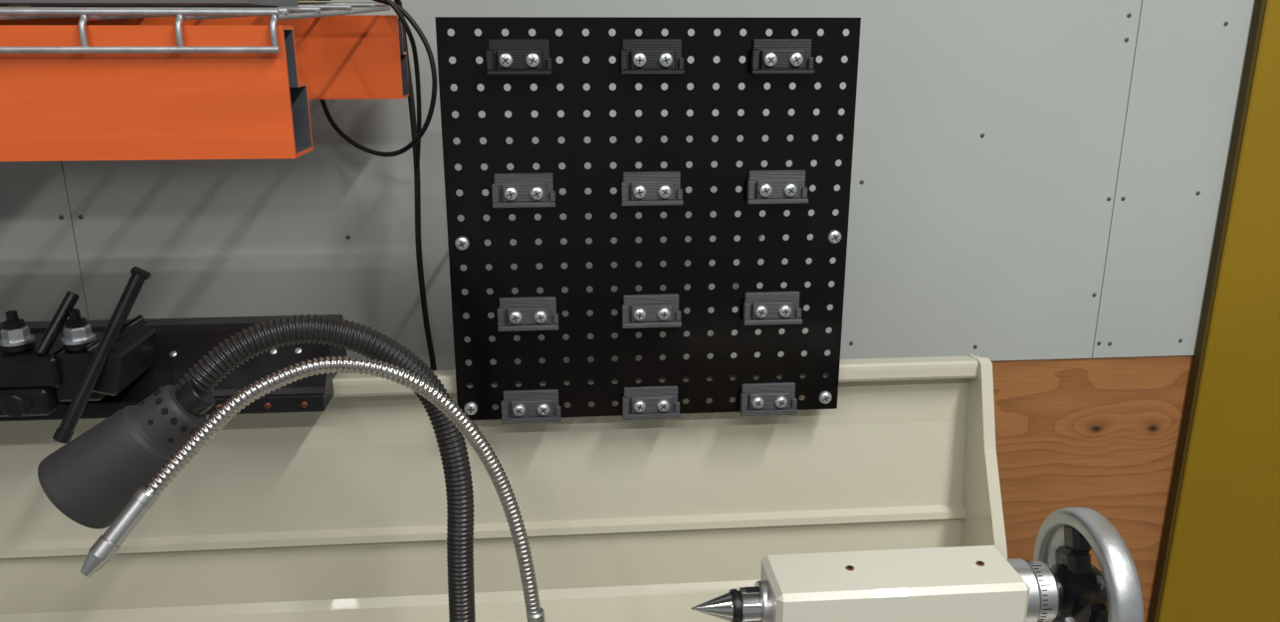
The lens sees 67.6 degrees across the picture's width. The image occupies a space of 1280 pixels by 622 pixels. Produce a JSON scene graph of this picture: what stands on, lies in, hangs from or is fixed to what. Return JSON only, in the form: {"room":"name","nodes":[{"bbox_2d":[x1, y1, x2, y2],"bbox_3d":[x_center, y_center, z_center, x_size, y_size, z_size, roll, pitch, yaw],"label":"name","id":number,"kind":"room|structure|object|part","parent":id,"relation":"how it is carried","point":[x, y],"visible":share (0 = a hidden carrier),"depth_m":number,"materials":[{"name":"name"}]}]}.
{"room":"metal workshop","nodes":[
{"label":"metal workshop","id":0,"kind":"room"},
{"bbox_2d":[0,0,1255,373],"bbox_3d":[-0.104,-0.304,1.218,8.000,3.000,0.082,-1,16,-5],"label":"wall","id":1,"kind":"structure","parent":0,"point":[1031,179],"depth_m":1.23,"materials":[{"name":"grey paint"}]},
{"bbox_2d":[434,16,860,424],"bbox_3d":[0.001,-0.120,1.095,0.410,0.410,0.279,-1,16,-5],"label":"pegboard","id":2,"kind":"object","parent":1,"relation":"attached to","point":[467,238],"depth_m":0.97,"materials":[{"name":"metal"}]},
{"bbox_3d":[-0.115,-0.242,0.910,0.062,0.032,0.014,-1,16,-5],"label":"tool bracket","id":3,"kind":"part","parent":2,"relation":"part of","materials":[{"name":"grey plastic"}]},
{"bbox_3d":[-0.115,-0.119,0.946,0.062,0.032,0.014,-1,16,-5],"label":"tool bracket","id":4,"kind":"part","parent":2,"relation":"part of","materials":[{"name":"grey plastic"}]},
{"bbox_3d":[-0.115,0.003,0.982,0.062,0.032,0.014,-1,16,-5],"label":"tool bracket","id":5,"kind":"part","parent":2,"relation":"part of","materials":[{"name":"grey plastic"}]},
{"bbox_3d":[-0.115,0.101,1.011,0.062,0.032,0.014,-1,16,-5],"label":"tool bracket","id":6,"kind":"part","parent":2,"relation":"part of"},
{"bbox_3d":[0.012,0.098,1.021,0.062,0.032,0.014,-1,16,-5],"label":"tool bracket","id":7,"kind":"part","parent":2,"relation":"part of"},
{"bbox_3d":[0.012,0.000,0.992,0.062,0.032,0.014,-1,16,-5],"label":"tool bracket","id":8,"kind":"part","parent":2,"relation":"part of","materials":[{"name":"grey plastic"}]},
{"bbox_3d":[0.012,-0.245,0.921,0.062,0.032,0.014,-1,16,-5],"label":"tool bracket","id":9,"kind":"part","parent":2,"relation":"part of","materials":[{"name":"grey plastic"}]},
{"bbox_3d":[0.012,-0.122,0.956,0.062,0.032,0.014,-1,16,-5],"label":"tool bracket","id":10,"kind":"part","parent":2,"relation":"part of","materials":[{"name":"grey plastic"}]},
{"bbox_3d":[0.139,0.095,1.031,0.062,0.032,0.014,-1,16,-5],"label":"tool bracket","id":11,"kind":"part","parent":2,"relation":"part of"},
{"bbox_3d":[0.139,-0.003,1.002,0.062,0.032,0.014,-1,16,-5],"label":"tool bracket","id":12,"kind":"part","parent":2,"relation":"part of","materials":[{"name":"grey plastic"}]},
{"bbox_3d":[0.139,-0.125,0.967,0.062,0.032,0.014,-1,16,-5],"label":"tool bracket","id":13,"kind":"part","parent":2,"relation":"part of","materials":[{"name":"grey plastic"}]},
{"bbox_3d":[0.139,-0.248,0.931,0.062,0.032,0.014,-1,16,-5],"label":"tool bracket","id":14,"kind":"part","parent":2,"relation":"part of","materials":[{"name":"grey plastic"}]},
{"bbox_2d":[1148,0,1279,621],"bbox_3d":[1.292,-0.275,1.296,1.006,2.900,0.017,-1,16,-5],"label":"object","id":15,"kind":"structure","parent":1,"relation":"in","point":[1219,560],"depth_m":1.37,"materials":[{"name":"yellow paint"}]},
{"bbox_3d":[0.112,1.913,-0.842,8.000,0.100,5.300,-1,16,-5],"label":"floor","id":16,"kind":"structure","parent":0,"visible":0},
{"bbox_2d":[991,355,1194,621],"bbox_3d":[0.795,0.593,1.525,1.400,1.106,0.008,-1,16,-5],"label":"plywood panel","id":17,"kind":"object","parent":16,"relation":"on","point":[1100,435],"visible":0.33,"depth_m":1.39,"materials":[{"name":"brown wood"}]},
{"bbox_3d":[-0.389,0.847,0.852,1.920,0.995,0.421,-1,16,-5],"label":"base","id":18,"kind":"object","parent":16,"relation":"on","visible":0},
{"bbox_2d":[37,313,475,621],"bbox_3d":[-0.298,0.243,0.826,0.339,0.489,0.071,-6,17,-19],"label":"work lamp","id":19,"kind":"object","parent":18,"relation":"on","point":[91,479],"visible":0.89,"depth_m":0.74,"materials":[{"name":"black metal"}]},
{"bbox_2d":[80,355,545,621],"bbox_3d":[-0.234,0.193,0.746,0.342,0.323,0.040,-7,18,-22],"label":"hose","id":20,"kind":"object","parent":18,"relation":"on","point":[107,544],"visible":1,"depth_m":0.71,"materials":[{"name":"silver metal"}]},
{"bbox_2d":[0,353,1007,621],"bbox_3d":[-0.495,0.264,0.983,1.782,0.362,0.175,-1,16,-5],"label":"guard","id":21,"kind":"object","parent":18,"relation":"attached to","point":[336,514],"visible":0.81,"depth_m":1.07,"materials":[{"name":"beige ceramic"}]},
{"bbox_2d":[0,266,346,443],"bbox_3d":[-0.672,0.030,0.927,0.707,0.159,0.203,-1,16,-5],"label":"attachment","id":22,"kind":"object","parent":21,"relation":"attached to","point":[75,368],"visible":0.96,"depth_m":0.92,"materials":[{"name":"black metal"}]},
{"bbox_2d":[690,507,1143,621],"bbox_3d":[0.237,0.255,0.776,0.396,0.184,0.133,-1,16,-5],"label":"lathe tailstock","id":23,"kind":"object","parent":18,"relation":"on","point":[977,583],"visible":1,"depth_m":0.75,"materials":[{"name":"beige metal"}]},
{"bbox_3d":[-1.709,0.121,0.833,0.080,2.400,0.490,-1,16,-5],"label":"frame","id":24,"kind":"object","parent":16,"relation":"on","visible":0},
{"bbox_2d":[0,24,313,161],"bbox_3d":[-0.946,-0.138,0.615,1.418,0.088,0.050,-1,16,-5],"label":"beam","id":25,"kind":"structure","parent":24,"relation":"attached to","point":[54,106],"depth_m":0.64,"materials":[{"name":"metal"}]},
{"bbox_2d":[0,1,391,53],"bbox_3d":[-0.939,-0.241,0.795,1.366,0.045,0.468,-1,16,-5],"label":"wire rack","id":26,"kind":"object","parent":25,"relation":"on","point":[305,9],"visible":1,"depth_m":0.63,"materials":[{"name":"silver metal"}]},
{"bbox_2d":[0,0,298,6],"bbox_3d":[-0.372,-0.247,0.722,0.185,0.031,0.140,-1,16,-5],"label":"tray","id":27,"kind":"object","parent":26,"relation":"on","point":[287,3],"visible":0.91,"depth_m":0.67,"materials":[{"name":"grey metal"}]},
{"bbox_2d":[298,0,331,0],"bbox_3d":[-0.340,-0.332,0.959,0.054,0.040,0.044,-1,16,-5],"label":"tape measure","id":28,"kind":"object","parent":26,"relation":"on","point":[299,0],"visible":0.64,"depth_m":0.96,"materials":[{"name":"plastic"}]},
{"bbox_2d":[319,0,436,166],"bbox_3d":[-0.306,-0.267,1.080,0.161,0.208,0.121,-1,16,-5],"label":"power cable","id":29,"kind":"object","parent":26,"relation":"hanging from","point":[401,12],"visible":0.88,"depth_m":1.06,"materials":[{"name":"black rubber"}]},
{"bbox_2d":[0,14,409,99],"bbox_3d":[-0.976,-0.268,1.013,1.428,0.088,0.050,-1,16,-5],"label":"beam","id":30,"kind":"structure","parent":24,"relation":"attached to","point":[343,57],"depth_m":1.04,"materials":[{"name":"metal"}]},
{"bbox_2d":[394,0,436,370],"bbox_3d":[-0.290,0.385,1.259,0.031,1.554,0.108,12,20,36],"label":"power cable","id":31,"kind":"object","parent":30,"relation":"hanging from","point":[417,186],"visible":0.56,"depth_m":1.14,"materials":[{"name":"black rubber"}]}
]}

